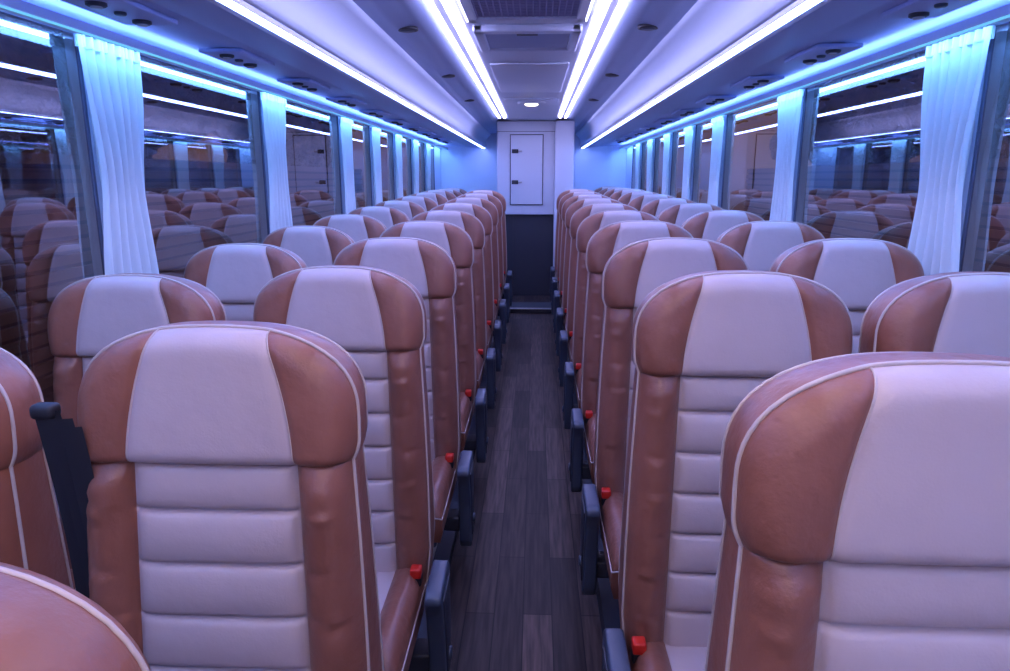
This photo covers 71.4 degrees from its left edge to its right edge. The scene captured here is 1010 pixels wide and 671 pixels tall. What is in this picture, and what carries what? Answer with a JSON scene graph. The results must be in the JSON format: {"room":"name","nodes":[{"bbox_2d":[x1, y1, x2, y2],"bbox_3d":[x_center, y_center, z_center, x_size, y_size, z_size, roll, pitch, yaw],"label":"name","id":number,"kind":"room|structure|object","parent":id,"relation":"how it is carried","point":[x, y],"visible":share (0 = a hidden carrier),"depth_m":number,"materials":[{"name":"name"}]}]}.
{"room":"vehicle interior","nodes":[
{"label":"vehicle interior","id":0,"kind":"room"},
{"bbox_2d":[52,31,440,515],"bbox_3d":[-1.286,-0.609,4.433,0.050,2.250,13.200,1,13,2],"label":"window frame","id":1,"kind":"structure","parent":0,"point":[69,43],"depth_m":3.75,"materials":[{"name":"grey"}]},
{"bbox_2d":[75,46,104,274],"bbox_3d":[-1.383,-0.271,1.713,0.008,1.160,1.300,1,13,2],"label":"window","id":2,"kind":"structure","parent":1,"relation":"in","point":[79,64],"depth_m":2.30,"materials":[{"name":"clear glass"}]},
{"bbox_2d":[0,0,447,149],"bbox_3d":[-1.201,-1.397,4.253,0.112,0.038,13.180,1,13,2],"label":"light strip","id":3,"kind":"object","parent":1,"relation":"attached to","point":[20,8],"visible":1,"depth_m":2.50,"materials":[{"name":"white plastic"}]},
{"bbox_2d":[73,33,158,274],"bbox_3d":[-1.311,-0.407,2.450,0.039,1.143,0.352,1,13,2],"label":"curtain","id":4,"kind":"object","parent":3,"relation":"hanging from","point":[112,74],"depth_m":2.39,"materials":[{"name":"white fabric"}]},
{"bbox_2d":[260,92,292,232],"bbox_3d":[-1.248,-0.735,3.913,0.040,1.143,0.352,1,13,2],"label":"curtain","id":5,"kind":"object","parent":3,"relation":"hanging from","point":[274,111],"depth_m":3.83,"materials":[{"name":"white fabric"}]},
{"bbox_2d":[340,117,355,213],"bbox_3d":[-1.184,-1.062,5.375,0.037,1.143,0.317,1,13,2],"label":"curtain","id":6,"kind":"object","parent":3,"relation":"hanging from","point":[346,124],"depth_m":5.27,"materials":[{"name":"white fabric"}]},
{"bbox_2d":[371,127,382,204],"bbox_3d":[-1.141,-1.281,6.350,0.037,1.143,0.317,1,13,2],"label":"curtain","id":7,"kind":"object","parent":3,"relation":"hanging from","point":[375,131],"depth_m":6.24,"materials":[{"name":"white fabric"}]},
{"bbox_2d":[395,134,402,197],"bbox_3d":[-1.097,-1.506,7.354,0.040,1.143,0.317,1,13,2],"label":"curtain","id":8,"kind":"object","parent":3,"relation":"hanging from","point":[398,143],"depth_m":7.23,"materials":[{"name":"white fabric"}]},
{"bbox_2d":[412,140,418,193],"bbox_3d":[-1.052,-1.735,8.378,0.040,1.143,0.317,1,13,2],"label":"curtain","id":9,"kind":"object","parent":3,"relation":"hanging from","point":[415,143],"depth_m":8.26,"materials":[{"name":"white fabric"}]},
{"bbox_2d":[426,144,430,190],"bbox_3d":[-1.010,-1.953,9.353,0.039,1.143,0.317,1,13,2],"label":"curtain","id":10,"kind":"object","parent":3,"relation":"hanging from","point":[428,147],"depth_m":9.22,"materials":[{"name":"white fabric"}]},
{"bbox_2d":[23,0,490,147],"bbox_3d":[-0.875,-1.523,4.205,0.767,0.266,13.190,1,13,2],"label":"luggage rack","id":11,"kind":"object","parent":1,"relation":"attached to","point":[341,28],"depth_m":2.78,"materials":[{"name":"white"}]},
{"bbox_2d":[61,0,177,26],"bbox_3d":[-1.067,-0.895,1.949,0.160,0.029,0.340,1,13,2],"label":"light panel","id":12,"kind":"object","parent":11,"relation":"attached to","point":[127,12],"visible":1,"depth_m":1.94,"materials":[{"name":"blue"}]},
{"bbox_2d":[198,48,274,68],"bbox_3d":[-1.032,-1.070,2.729,0.160,0.029,0.340,1,13,2],"label":"light panel","id":13,"kind":"object","parent":11,"relation":"attached to","point":[234,56],"visible":1,"depth_m":2.66,"materials":[{"name":"blue"}]},
{"bbox_2d":[277,78,329,91],"bbox_3d":[-0.998,-1.245,3.509,0.160,0.029,0.340,1,13,2],"label":"light panel","id":14,"kind":"object","parent":11,"relation":"attached to","point":[308,84],"visible":1,"depth_m":3.42,"materials":[{"name":"blue"}]},
{"bbox_2d":[326,97,365,106],"bbox_3d":[-0.964,-1.419,4.289,0.160,0.029,0.340,1,13,2],"label":"light panel","id":15,"kind":"object","parent":11,"relation":"attached to","point":[344,101],"visible":1,"depth_m":4.18,"materials":[{"name":"blue"}]},
{"bbox_2d":[359,110,391,117],"bbox_3d":[-0.930,-1.594,5.069,0.160,0.029,0.340,1,13,2],"label":"light panel","id":16,"kind":"object","parent":11,"relation":"attached to","point":[378,113],"visible":1,"depth_m":4.95,"materials":[{"name":"blue"}]},
{"bbox_2d":[384,119,409,125],"bbox_3d":[-0.896,-1.769,5.848,0.160,0.029,0.340,1,13,2],"label":"light panel","id":17,"kind":"object","parent":11,"relation":"attached to","point":[399,122],"visible":1,"depth_m":5.71,"materials":[{"name":"blue"}]},
{"bbox_2d":[402,126,424,131],"bbox_3d":[-0.862,-1.944,6.628,0.160,0.029,0.340,1,13,2],"label":"light panel","id":18,"kind":"object","parent":11,"relation":"attached to","point":[414,128],"visible":1,"depth_m":6.52,"materials":[{"name":"grey plastic"}]},
{"bbox_2d":[257,91,269,234],"bbox_3d":[-1.319,-0.599,3.175,0.008,1.160,1.300,1,13,2],"label":"window","id":19,"kind":"structure","parent":1,"relation":"in","point":[258,93],"depth_m":3.76,"materials":[{"name":"clear glass"}]},
{"bbox_2d":[337,116,342,213],"bbox_3d":[-1.255,-0.926,4.638,0.008,1.160,1.300,1,13,2],"label":"window","id":20,"kind":"structure","parent":1,"relation":"in","point":[337,116],"depth_m":5.22,"materials":[{"name":"clear glass"}]},
{"bbox_2d":[368,126,372,205],"bbox_3d":[-1.201,-1.199,5.856,0.008,1.160,0.800,1,13,2],"label":"window","id":21,"kind":"structure","parent":1,"relation":"in","point":[368,126],"depth_m":6.19,"materials":[{"name":"clear glass"}]},
{"bbox_2d":[353,0,697,133],"bbox_3d":[0.144,-1.665,4.160,2.910,0.150,13.250,1,13,2],"label":"ceiling","id":22,"kind":"structure","parent":0,"point":[626,46],"depth_m":3.92,"materials":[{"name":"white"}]},
{"bbox_2d":[398,26,417,32],"bbox_3d":[-0.445,-1.388,3.196,0.100,0.016,0.100,1,13,2],"label":"ceiling speaker","id":23,"kind":"object","parent":22,"relation":"in","point":[409,29],"depth_m":3.17},
{"bbox_2d":[425,0,505,117],"bbox_3d":[-0.259,-1.358,2.938,0.087,0.025,10.700,1,13,2],"label":"ceiling light strip","id":24,"kind":"object","parent":22,"relation":"attached to","point":[442,10],"depth_m":3.65,"materials":[{"name":"white plastic"}]},
{"bbox_2d":[457,0,593,22],"bbox_3d":[0.056,-1.169,2.167,0.516,0.034,1.740,1,13,2],"label":"ceiling vent","id":25,"kind":"object","parent":22,"relation":"in","point":[474,11],"visible":1,"depth_m":2.84,"materials":[{"name":"grey plastic"}]},
{"bbox_2d":[472,24,581,52],"bbox_3d":[0.112,-1.456,3.454,0.500,0.036,0.540,1,13,2],"label":"roof hatch","id":26,"kind":"object","parent":22,"relation":"attached to","point":[489,37],"visible":1,"depth_m":3.37,"materials":[{"name":"white plastic"}]},
{"bbox_2d":[490,62,568,91],"bbox_3d":[0.177,-1.794,4.924,0.480,0.012,1.400,1,13,2],"label":"ceiling panel","id":27,"kind":"object","parent":22,"relation":"attached to","point":[550,76],"depth_m":4.74,"materials":[{"name":"white plastic"}]},
{"bbox_2d":[504,98,558,105],"bbox_3d":[0.241,-2.111,6.389,0.480,0.043,0.500,1,13,2],"label":"ceiling lamp","id":28,"kind":"object","parent":22,"relation":"attached to","point":[509,101],"depth_m":6.29,"materials":[{"name":"white plastic"}]},
{"bbox_2d":[559,0,626,117],"bbox_3d":[0.438,-1.351,2.909,0.087,0.025,10.700,1,13,2],"label":"ceiling light strip","id":29,"kind":"object","parent":22,"relation":"attached to","point":[610,10],"depth_m":3.65,"materials":[{"name":"white plastic"}]},
{"bbox_2d":[638,24,657,30],"bbox_3d":[0.645,-1.378,3.151,0.100,0.016,0.100,1,13,2],"label":"ceiling speaker","id":30,"kind":"object","parent":22,"relation":"in","point":[645,27],"depth_m":3.13},
{"bbox_2d":[450,295,602,670],"bbox_3d":[0.144,0.502,4.645,2.910,0.050,13.250,1,13,2],"label":"floor","id":31,"kind":"structure","parent":0,"point":[518,603],"depth_m":2.95,"materials":[{"name":"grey wood"}]},
{"bbox_2d":[417,291,503,637],"bbox_3d":[-0.695,0.393,4.632,1.127,0.166,13.180,1,13,2],"label":"platform","id":32,"kind":"object","parent":31,"relation":"on","point":[445,548],"visible":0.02,"depth_m":2.86,"materials":[{"name":"grey"}]},
{"bbox_2d":[0,347,73,588],"bbox_3d":[-1.099,0.630,1.147,0.507,1.204,0.637,1,13,2],"label":"seat","id":33,"kind":"object","parent":32,"relation":"on","point":[31,533],"visible":0.5,"depth_m":1.26,"materials":[{"name":"brown leather"}]},
{"bbox_2d":[0,562,150,670],"bbox_3d":[-0.461,0.793,0.366,0.575,1.204,0.637,0,13,1],"label":"seat","id":34,"kind":"object","parent":32,"relation":"on","point":[46,624],"visible":1,"depth_m":0.49,"materials":[{"name":"brown leather"}]},
{"bbox_2d":[47,273,226,589],"bbox_3d":[-1.065,0.458,1.917,0.507,1.204,0.637,1,13,2],"label":"seat","id":35,"kind":"object","parent":32,"relation":"on","point":[90,314],"visible":0.21,"depth_m":1.95,"materials":[{"name":"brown leather"}]},
{"bbox_2d":[77,320,383,670],"bbox_3d":[-0.461,0.611,1.115,0.575,1.204,0.637,1,13,2],"label":"seat","id":36,"kind":"object","parent":32,"relation":"on","point":[230,528],"visible":0.93,"depth_m":1.18,"materials":[{"name":"brown leather"}]},
{"bbox_2d":[29,402,93,598],"bbox_3d":[-0.721,0.460,1.224,0.106,0.714,0.045,1,13,2],"label":"armrest","id":37,"kind":"object","parent":36,"relation":"on","point":[64,444],"visible":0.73,"depth_m":1.17,"materials":[{"name":"black plastic"}]},
{"bbox_2d":[184,243,306,320],"bbox_3d":[-1.032,0.270,2.684,0.507,1.204,0.637,1,13,2],"label":"seat","id":38,"kind":"object","parent":32,"relation":"on","point":[235,273],"visible":0.14,"depth_m":2.71,"materials":[{"name":"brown leather"}]},
{"bbox_2d":[262,226,354,266],"bbox_3d":[-0.998,0.081,3.450,0.507,1.204,0.637,1,13,2],"label":"seat","id":39,"kind":"object","parent":32,"relation":"on","point":[316,245],"visible":0.11,"depth_m":3.48,"materials":[{"name":"brown leather"}]},
{"bbox_2d":[313,214,386,241],"bbox_3d":[-0.964,-0.108,4.217,0.507,1.204,0.637,1,13,2],"label":"seat","id":40,"kind":"object","parent":32,"relation":"on","point":[358,227],"visible":0.09,"depth_m":4.24,"materials":[{"name":"brown leather"}]},
{"bbox_2d":[253,265,452,670],"bbox_3d":[-0.440,0.438,1.885,0.575,1.204,0.637,1,13,2],"label":"seat","id":41,"kind":"object","parent":32,"relation":"on","point":[376,315],"visible":0.48,"depth_m":1.94,"materials":[{"name":"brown leather"}]},
{"bbox_2d":[349,206,409,227],"bbox_3d":[-0.931,-0.297,4.983,0.507,1.204,0.637,1,13,2],"label":"seat","id":42,"kind":"object","parent":32,"relation":"on","point":[389,216],"visible":0.09,"depth_m":5.01,"materials":[{"name":"brown leather"}]},
{"bbox_2d":[375,200,425,219],"bbox_3d":[-0.897,-0.487,5.750,0.507,1.204,0.637,1,13,2],"label":"seat","id":43,"kind":"object","parent":32,"relation":"on","point":[411,209],"visible":0.06,"depth_m":5.77,"materials":[{"name":"brown leather"}]},
{"bbox_2d":[333,237,474,561],"bbox_3d":[-0.407,0.251,2.652,0.575,1.204,0.637,1,13,2],"label":"seat","id":44,"kind":"object","parent":32,"relation":"on","point":[426,265],"visible":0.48,"depth_m":2.70,"materials":[{"name":"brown leather"}]},
{"bbox_2d":[395,196,437,210],"bbox_3d":[-0.863,-0.676,6.516,0.507,1.204,0.637,1,13,2],"label":"seat","id":45,"kind":"object","parent":32,"relation":"on","point":[426,203],"visible":0.09,"depth_m":6.54,"materials":[{"name":"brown leather"}]},
{"bbox_2d":[410,192,447,204],"bbox_3d":[-0.830,-0.865,7.282,0.507,1.204,0.637,1,13,2],"label":"seat","id":46,"kind":"object","parent":32,"relation":"on","point":[439,199],"visible":0.09,"depth_m":7.31,"materials":[{"name":"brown leather"}]},
{"bbox_2d":[380,221,487,462],"bbox_3d":[-0.373,0.062,3.418,0.575,1.204,0.637,1,13,2],"label":"seat","id":47,"kind":"object","parent":32,"relation":"on","point":[455,240],"visible":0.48,"depth_m":3.47,"materials":[{"name":"brown leather"}]},
{"bbox_2d":[424,190,456,200],"bbox_3d":[-0.796,-1.050,8.050,0.507,1.204,0.637,1,13,2],"label":"seat","id":48,"kind":"object","parent":32,"relation":"on","point":[447,194],"visible":0.08,"depth_m":8.07,"materials":[{"name":"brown leather"}]},
{"bbox_2d":[437,189,462,196],"bbox_3d":[-0.762,-1.222,8.820,0.507,1.204,0.637,1,13,2],"label":"seat","id":49,"kind":"object","parent":32,"relation":"on","point":[456,193],"visible":0.02,"depth_m":8.85,"materials":[{"name":"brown leather"}]},
{"bbox_2d":[410,210,496,408],"bbox_3d":[-0.339,-0.128,4.185,0.575,1.204,0.637,1,13,2],"label":"seat","id":50,"kind":"object","parent":32,"relation":"on","point":[471,224],"visible":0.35,"depth_m":4.23,"materials":[{"name":"brown leather"}]},
{"bbox_2d":[430,203,502,371],"bbox_3d":[-0.306,-0.317,4.951,0.575,1.204,0.637,1,13,2],"label":"seat","id":51,"kind":"object","parent":32,"relation":"on","point":[481,213],"visible":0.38,"depth_m":5.00,"materials":[{"name":"brown leather"}]},
{"bbox_2d":[446,197,506,343],"bbox_3d":[-0.272,-0.506,5.718,0.575,1.204,0.637,1,13,2],"label":"seat","id":52,"kind":"object","parent":32,"relation":"on","point":[489,206],"visible":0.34,"depth_m":5.77,"materials":[{"name":"brown leather"}]},
{"bbox_2d":[457,193,509,322],"bbox_3d":[-0.238,-0.695,6.484,0.575,1.204,0.637,1,13,2],"label":"seat","id":53,"kind":"object","parent":32,"relation":"on","point":[491,198],"visible":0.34,"depth_m":6.54,"materials":[{"name":"brown leather"}]},
{"bbox_2d":[465,190,512,305],"bbox_3d":[-0.205,-0.885,7.251,0.575,1.204,0.637,1,13,2],"label":"seat","id":54,"kind":"object","parent":32,"relation":"on","point":[498,195],"visible":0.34,"depth_m":7.31,"materials":[{"name":"brown leather"}]},
{"bbox_2d":[510,302,551,312],"bbox_3d":[0.300,-0.324,8.089,0.480,0.056,0.460,1,13,2],"label":"plate","id":55,"kind":"object","parent":31,"relation":"on","point":[517,307],"visible":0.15,"depth_m":7.96,"materials":[{"name":"grey metal"}]},
{"bbox_2d":[497,120,574,295],"bbox_3d":[0.410,-1.763,9.706,0.937,2.153,2.250,1,13,2],"label":"partition wall","id":56,"kind":"structure","parent":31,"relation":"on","point":[530,229],"depth_m":8.75,"materials":[{"name":"white plastic"}]},
{"bbox_2d":[510,134,543,204],"bbox_3d":[0.264,-2.033,8.639,0.409,0.850,0.040,1,13,2],"label":"door","id":57,"kind":"structure","parent":56,"relation":"attached to","point":[526,150],"depth_m":8.63,"materials":[{"name":"white"}]},
{"bbox_2d":[563,326,620,635],"bbox_3d":[0.983,0.412,4.563,1.122,0.158,13.180,1,13,2],"label":"platform","id":58,"kind":"object","parent":31,"relation":"on","point":[608,607],"visible":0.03,"depth_m":2.41,"materials":[{"name":"grey"}]},
{"bbox_2d":[549,189,593,299],"bbox_3d":[0.763,-0.952,7.527,0.563,1.204,0.637,1,13,2],"label":"seat","id":59,"kind":"object","parent":58,"relation":"on","point":[553,269],"visible":0.2,"depth_m":7.60,"materials":[{"name":"brown leather"}]},
{"bbox_2d":[551,191,601,314],"bbox_3d":[0.730,-0.774,6.773,0.563,1.204,0.637,1,13,2],"label":"seat","id":60,"kind":"object","parent":58,"relation":"on","point":[555,280],"visible":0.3,"depth_m":6.84,"materials":[{"name":"brown leather"}]},
{"bbox_2d":[553,194,610,332],"bbox_3d":[0.697,-0.594,6.020,0.563,1.204,0.637,1,13,2],"label":"seat","id":61,"kind":"object","parent":58,"relation":"on","point":[557,303],"visible":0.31,"depth_m":6.09,"materials":[{"name":"brown leather"}]},
{"bbox_2d":[555,198,622,355],"bbox_3d":[0.664,-0.413,5.267,0.563,1.204,0.637,1,13,2],"label":"seat","id":62,"kind":"object","parent":58,"relation":"on","point":[561,313],"visible":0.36,"depth_m":5.33,"materials":[{"name":"brown leather"}]},
{"bbox_2d":[558,203,637,386],"bbox_3d":[0.631,-0.233,4.514,0.563,1.204,0.637,1,13,2],"label":"seat","id":63,"kind":"object","parent":58,"relation":"on","point":[565,338],"visible":0.27,"depth_m":4.58,"materials":[{"name":"brown leather"}]},
{"bbox_2d":[562,210,659,428],"bbox_3d":[0.598,-0.053,3.761,0.563,1.204,0.637,1,13,2],"label":"seat","id":64,"kind":"object","parent":58,"relation":"on","point":[594,222],"visible":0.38,"depth_m":3.82,"materials":[{"name":"brown leather"}]},
{"bbox_2d":[604,188,630,197],"bbox_3d":[1.385,-1.115,8.258,0.507,1.204,0.637,1,13,2],"label":"seat","id":65,"kind":"object","parent":58,"relation":"on","point":[608,193],"visible":0.07,"depth_m":8.29,"materials":[{"name":"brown leather"}]},
{"bbox_2d":[610,189,643,200],"bbox_3d":[1.352,-0.946,7.502,0.507,1.204,0.637,1,13,2],"label":"seat","id":66,"kind":"object","parent":58,"relation":"on","point":[616,195],"visible":0.05,"depth_m":7.53,"materials":[{"name":"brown leather"}]},
{"bbox_2d":[568,220,692,491],"bbox_3d":[0.565,0.127,3.008,0.563,1.204,0.637,1,13,2],"label":"seat","id":67,"kind":"object","parent":58,"relation":"on","point":[607,240],"visible":0.33,"depth_m":3.07,"materials":[{"name":"brown leather"}]},
{"bbox_2d":[618,191,657,204],"bbox_3d":[1.319,-0.768,6.749,0.507,1.204,0.637,1,13,2],"label":"seat","id":68,"kind":"object","parent":58,"relation":"on","point":[626,198],"visible":0.08,"depth_m":6.78,"materials":[{"name":"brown leather"}]},
{"bbox_2d":[628,194,674,210],"bbox_3d":[1.286,-0.588,5.995,0.507,1.204,0.637,1,13,2],"label":"seat","id":69,"kind":"object","parent":58,"relation":"on","point":[638,202],"visible":0.09,"depth_m":6.03,"materials":[{"name":"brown leather"}]},
{"bbox_2d":[578,237,748,601],"bbox_3d":[0.532,0.308,2.255,0.563,1.204,0.637,1,13,2],"label":"seat","id":70,"kind":"object","parent":58,"relation":"on","point":[637,268],"visible":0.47,"depth_m":2.31,"materials":[{"name":"brown leather"}]},
{"bbox_2d":[640,198,695,217],"bbox_3d":[1.253,-0.408,5.242,0.507,1.204,0.637,1,13,2],"label":"seat","id":71,"kind":"object","parent":58,"relation":"on","point":[654,207],"visible":0.08,"depth_m":5.27,"materials":[{"name":"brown leather"}]},
{"bbox_2d":[657,203,723,226],"bbox_3d":[1.220,-0.228,4.489,0.507,1.204,0.637,1,13,2],"label":"seat","id":72,"kind":"object","parent":58,"relation":"on","point":[678,214],"visible":0.11,"depth_m":4.52,"materials":[{"name":"brown leather"}]},
{"bbox_2d":[681,210,764,240],"bbox_3d":[1.187,-0.047,3.736,0.507,1.204,0.637,1,13,2],"label":"seat","id":73,"kind":"object","parent":58,"relation":"on","point":[709,225],"visible":0.06,"depth_m":3.77,"materials":[{"name":"brown leather"}]},
{"bbox_2d":[602,270,852,670],"bbox_3d":[0.499,0.487,1.501,0.563,1.204,0.637,1,13,2],"label":"seat","id":74,"kind":"object","parent":58,"relation":"on","point":[702,342],"visible":0.59,"depth_m":1.57,"materials":[{"name":"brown leather"}]},
{"bbox_2d":[715,221,824,270],"bbox_3d":[1.154,0.133,2.983,0.507,1.204,0.637,1,13,2],"label":"seat","id":75,"kind":"object","parent":58,"relation":"on","point":[759,243],"visible":0.12,"depth_m":3.01,"materials":[{"name":"brown leather"}]},
{"bbox_2d":[769,238,923,353],"bbox_3d":[1.121,0.313,2.230,0.507,1.204,0.637,1,13,2],"label":"seat","id":76,"kind":"object","parent":58,"relation":"on","point":[858,270],"visible":0.22,"depth_m":2.26,"materials":[{"name":"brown leather"}]},
{"bbox_2d":[704,352,1009,670],"bbox_3d":[0.478,0.657,0.745,0.563,1.204,0.637,1,13,2],"label":"seat","id":77,"kind":"object","parent":58,"relation":"on","point":[865,497],"visible":1,"depth_m":0.79,"materials":[{"name":"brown leather"}]},
{"bbox_2d":[858,271,1009,357],"bbox_3d":[1.058,0.493,1.478,0.507,1.204,0.637,1,13,2],"label":"seat","id":78,"kind":"object","parent":58,"relation":"on","point":[968,311],"visible":0.22,"depth_m":1.51,"materials":[{"name":"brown leather"}]},
{"bbox_2d":[441,133,626,191],"bbox_3d":[0.425,-2.052,10.830,2.910,2.230,0.050,1,13,2],"label":"wall","id":79,"kind":"structure","parent":0,"point":[468,169],"depth_m":10.69,"materials":[{"name":"blue"}]},
{"bbox_2d":[625,22,1008,271],"bbox_3d":[1.571,-0.582,4.314,0.050,2.250,13.200,1,13,2],"label":"window frame","id":80,"kind":"structure","parent":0,"point":[1001,30],"depth_m":3.59,"materials":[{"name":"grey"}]},
{"bbox_2d":[691,125,696,200],"bbox_3d":[1.616,-1.173,5.739,0.008,1.160,0.800,1,13,2],"label":"window","id":81,"kind":"structure","parent":80,"relation":"in","point":[696,125],"depth_m":6.07,"materials":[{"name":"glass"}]},
{"bbox_2d":[721,115,727,207],"bbox_3d":[1.563,-0.900,4.520,0.008,1.160,1.300,1,13,2],"label":"window","id":82,"kind":"structure","parent":80,"relation":"in","point":[727,115],"depth_m":5.09,"materials":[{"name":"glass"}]},
{"bbox_2d":[576,0,1009,147],"bbox_3d":[1.160,-1.504,4.120,0.767,0.266,13.190,1,13,2],"label":"luggage rack","id":83,"kind":"object","parent":80,"relation":"attached to","point":[709,27],"depth_m":2.76,"materials":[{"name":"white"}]},
{"bbox_2d":[629,131,648,135],"bbox_3d":[1.390,-2.098,7.316,0.160,0.029,0.340,1,13,2],"label":"light panel","id":84,"kind":"object","parent":83,"relation":"attached to","point":[636,133],"visible":1,"depth_m":7.19,"materials":[{"name":"plastic"}]},
{"bbox_2d":[640,126,662,130],"bbox_3d":[1.356,-1.923,6.536,0.160,0.029,0.340,1,13,2],"label":"light panel","id":85,"kind":"object","parent":83,"relation":"attached to","point":[648,128],"visible":1,"depth_m":6.41,"materials":[{"name":"plastic"}]},
{"bbox_2d":[653,118,679,124],"bbox_3d":[1.322,-1.748,5.756,0.160,0.029,0.340,1,13,2],"label":"light panel","id":86,"kind":"object","parent":83,"relation":"attached to","point":[663,121],"visible":1,"depth_m":5.62,"materials":[{"name":"grey plastic"}]},
{"bbox_2d":[671,109,703,116],"bbox_3d":[1.288,-1.573,4.976,0.160,0.029,0.340,1,13,2],"label":"light panel","id":87,"kind":"object","parent":83,"relation":"attached to","point":[682,112],"visible":1,"depth_m":4.86,"materials":[{"name":"plastic"}]},
{"bbox_2d":[695,95,735,105],"bbox_3d":[1.254,-1.399,4.196,0.160,0.029,0.340,1,13,2],"label":"light panel","id":88,"kind":"object","parent":83,"relation":"attached to","point":[710,100],"visible":1,"depth_m":4.11,"materials":[{"name":"grey plastic"}]},
{"bbox_2d":[730,76,784,89],"bbox_3d":[1.220,-1.224,3.416,0.160,0.029,0.340,1,13,2],"label":"light panel","id":89,"kind":"object","parent":83,"relation":"attached to","point":[751,82],"visible":1,"depth_m":3.34,"materials":[{"name":"grey plastic"}]},
{"bbox_2d":[784,43,862,64],"bbox_3d":[1.185,-1.049,2.636,0.160,0.029,0.340,1,13,2],"label":"light panel","id":90,"kind":"object","parent":83,"relation":"attached to","point":[820,52],"visible":1,"depth_m":2.57,"materials":[{"name":"grey plastic"}]},
{"bbox_2d":[880,0,978,19],"bbox_3d":[1.151,-0.875,1.857,0.160,0.029,0.340,1,13,2],"label":"light panel","id":91,"kind":"object","parent":83,"relation":"attached to","point":[912,9],"visible":1,"depth_m":1.92,"materials":[{"name":"grey plastic"}]},
{"bbox_2d":[793,89,806,221],"bbox_3d":[1.499,-0.572,3.058,0.008,1.160,1.300,1,13,2],"label":"window","id":92,"kind":"structure","parent":80,"relation":"in","point":[805,92],"depth_m":3.63,"materials":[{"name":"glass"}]},
{"bbox_2d":[619,3,1009,149],"bbox_3d":[1.486,-1.371,4.141,0.112,0.038,13.180,1,13,2],"label":"rail","id":93,"kind":"object","parent":80,"relation":"attached to","point":[1000,15],"visible":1,"depth_m":2.64,"materials":[{"name":"white plastic"}]},
{"bbox_2d":[635,143,640,188],"bbox_3d":[1.730,-1.928,9.239,0.039,1.143,0.317,1,13,2],"label":"curtain","id":94,"kind":"object","parent":93,"relation":"hanging from","point":[637,161],"depth_m":9.11,"materials":[{"name":"white fabric"}]},
{"bbox_2d":[646,139,653,191],"bbox_3d":[1.687,-1.709,8.264,0.040,1.143,0.317,1,13,2],"label":"curtain","id":95,"kind":"object","parent":93,"relation":"hanging from","point":[650,142],"depth_m":8.14,"materials":[{"name":"white fabric"}]},
{"bbox_2d":[661,133,670,194],"bbox_3d":[1.642,-1.480,7.240,0.040,1.143,0.317,1,13,2],"label":"curtain","id":96,"kind":"object","parent":93,"relation":"hanging from","point":[666,153],"depth_m":7.11,"materials":[{"name":"white fabric"}]},
{"bbox_2d":[681,126,693,198],"bbox_3d":[1.598,-1.255,6.236,0.037,1.143,0.317,1,13,2],"label":"curtain","id":97,"kind":"object","parent":93,"relation":"hanging from","point":[688,131],"depth_m":6.12,"materials":[{"name":"white fabric"}]},
{"bbox_2d":[707,115,724,205],"bbox_3d":[1.556,-1.037,5.261,0.037,1.143,0.317,1,13,2],"label":"curtain","id":98,"kind":"object","parent":93,"relation":"hanging from","point":[718,122],"depth_m":5.15,"materials":[{"name":"white fabric"}]},
{"bbox_2d":[769,89,803,220],"bbox_3d":[1.492,-0.709,3.799,0.040,1.143,0.352,1,13,2],"label":"curtain","id":99,"kind":"object","parent":93,"relation":"hanging from","point":[789,104],"depth_m":3.71,"materials":[{"name":"white fabric"}]},
{"bbox_2d":[908,25,995,275],"bbox_3d":[1.428,-0.381,2.336,0.039,1.143,0.352,1,13,2],"label":"curtain","id":100,"kind":"object","parent":93,"relation":"hanging from","point":[954,68],"depth_m":2.26,"materials":[{"name":"white fabric"}]},
{"bbox_2d":[959,26,996,271],"bbox_3d":[1.435,-0.245,1.595,0.008,1.160,1.300,1,13,2],"label":"window","id":101,"kind":"structure","parent":80,"relation":"in","point":[991,43],"depth_m":2.18,"materials":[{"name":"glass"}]},
{"label":"outside","id":102,"kind":"structure","parent":0,"visible":0},
{"bbox_2d":[43,392,53,401],"bbox_3d":[0.640,-0.983,15.138,80.000,0.001,70.000,1,13,2],"label":"ground","id":103,"kind":"structure","parent":102,"point":[50,397],"depth_m":7.71,"materials":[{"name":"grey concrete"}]},
{"bbox_2d":[744,158,1009,272],"bbox_3d":[6.954,-1.432,11.171,0.260,2.610,21.000,1,13,2],"label":"window","id":104,"kind":"structure","parent":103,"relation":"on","point":[868,201],"depth_m":13.09,"materials":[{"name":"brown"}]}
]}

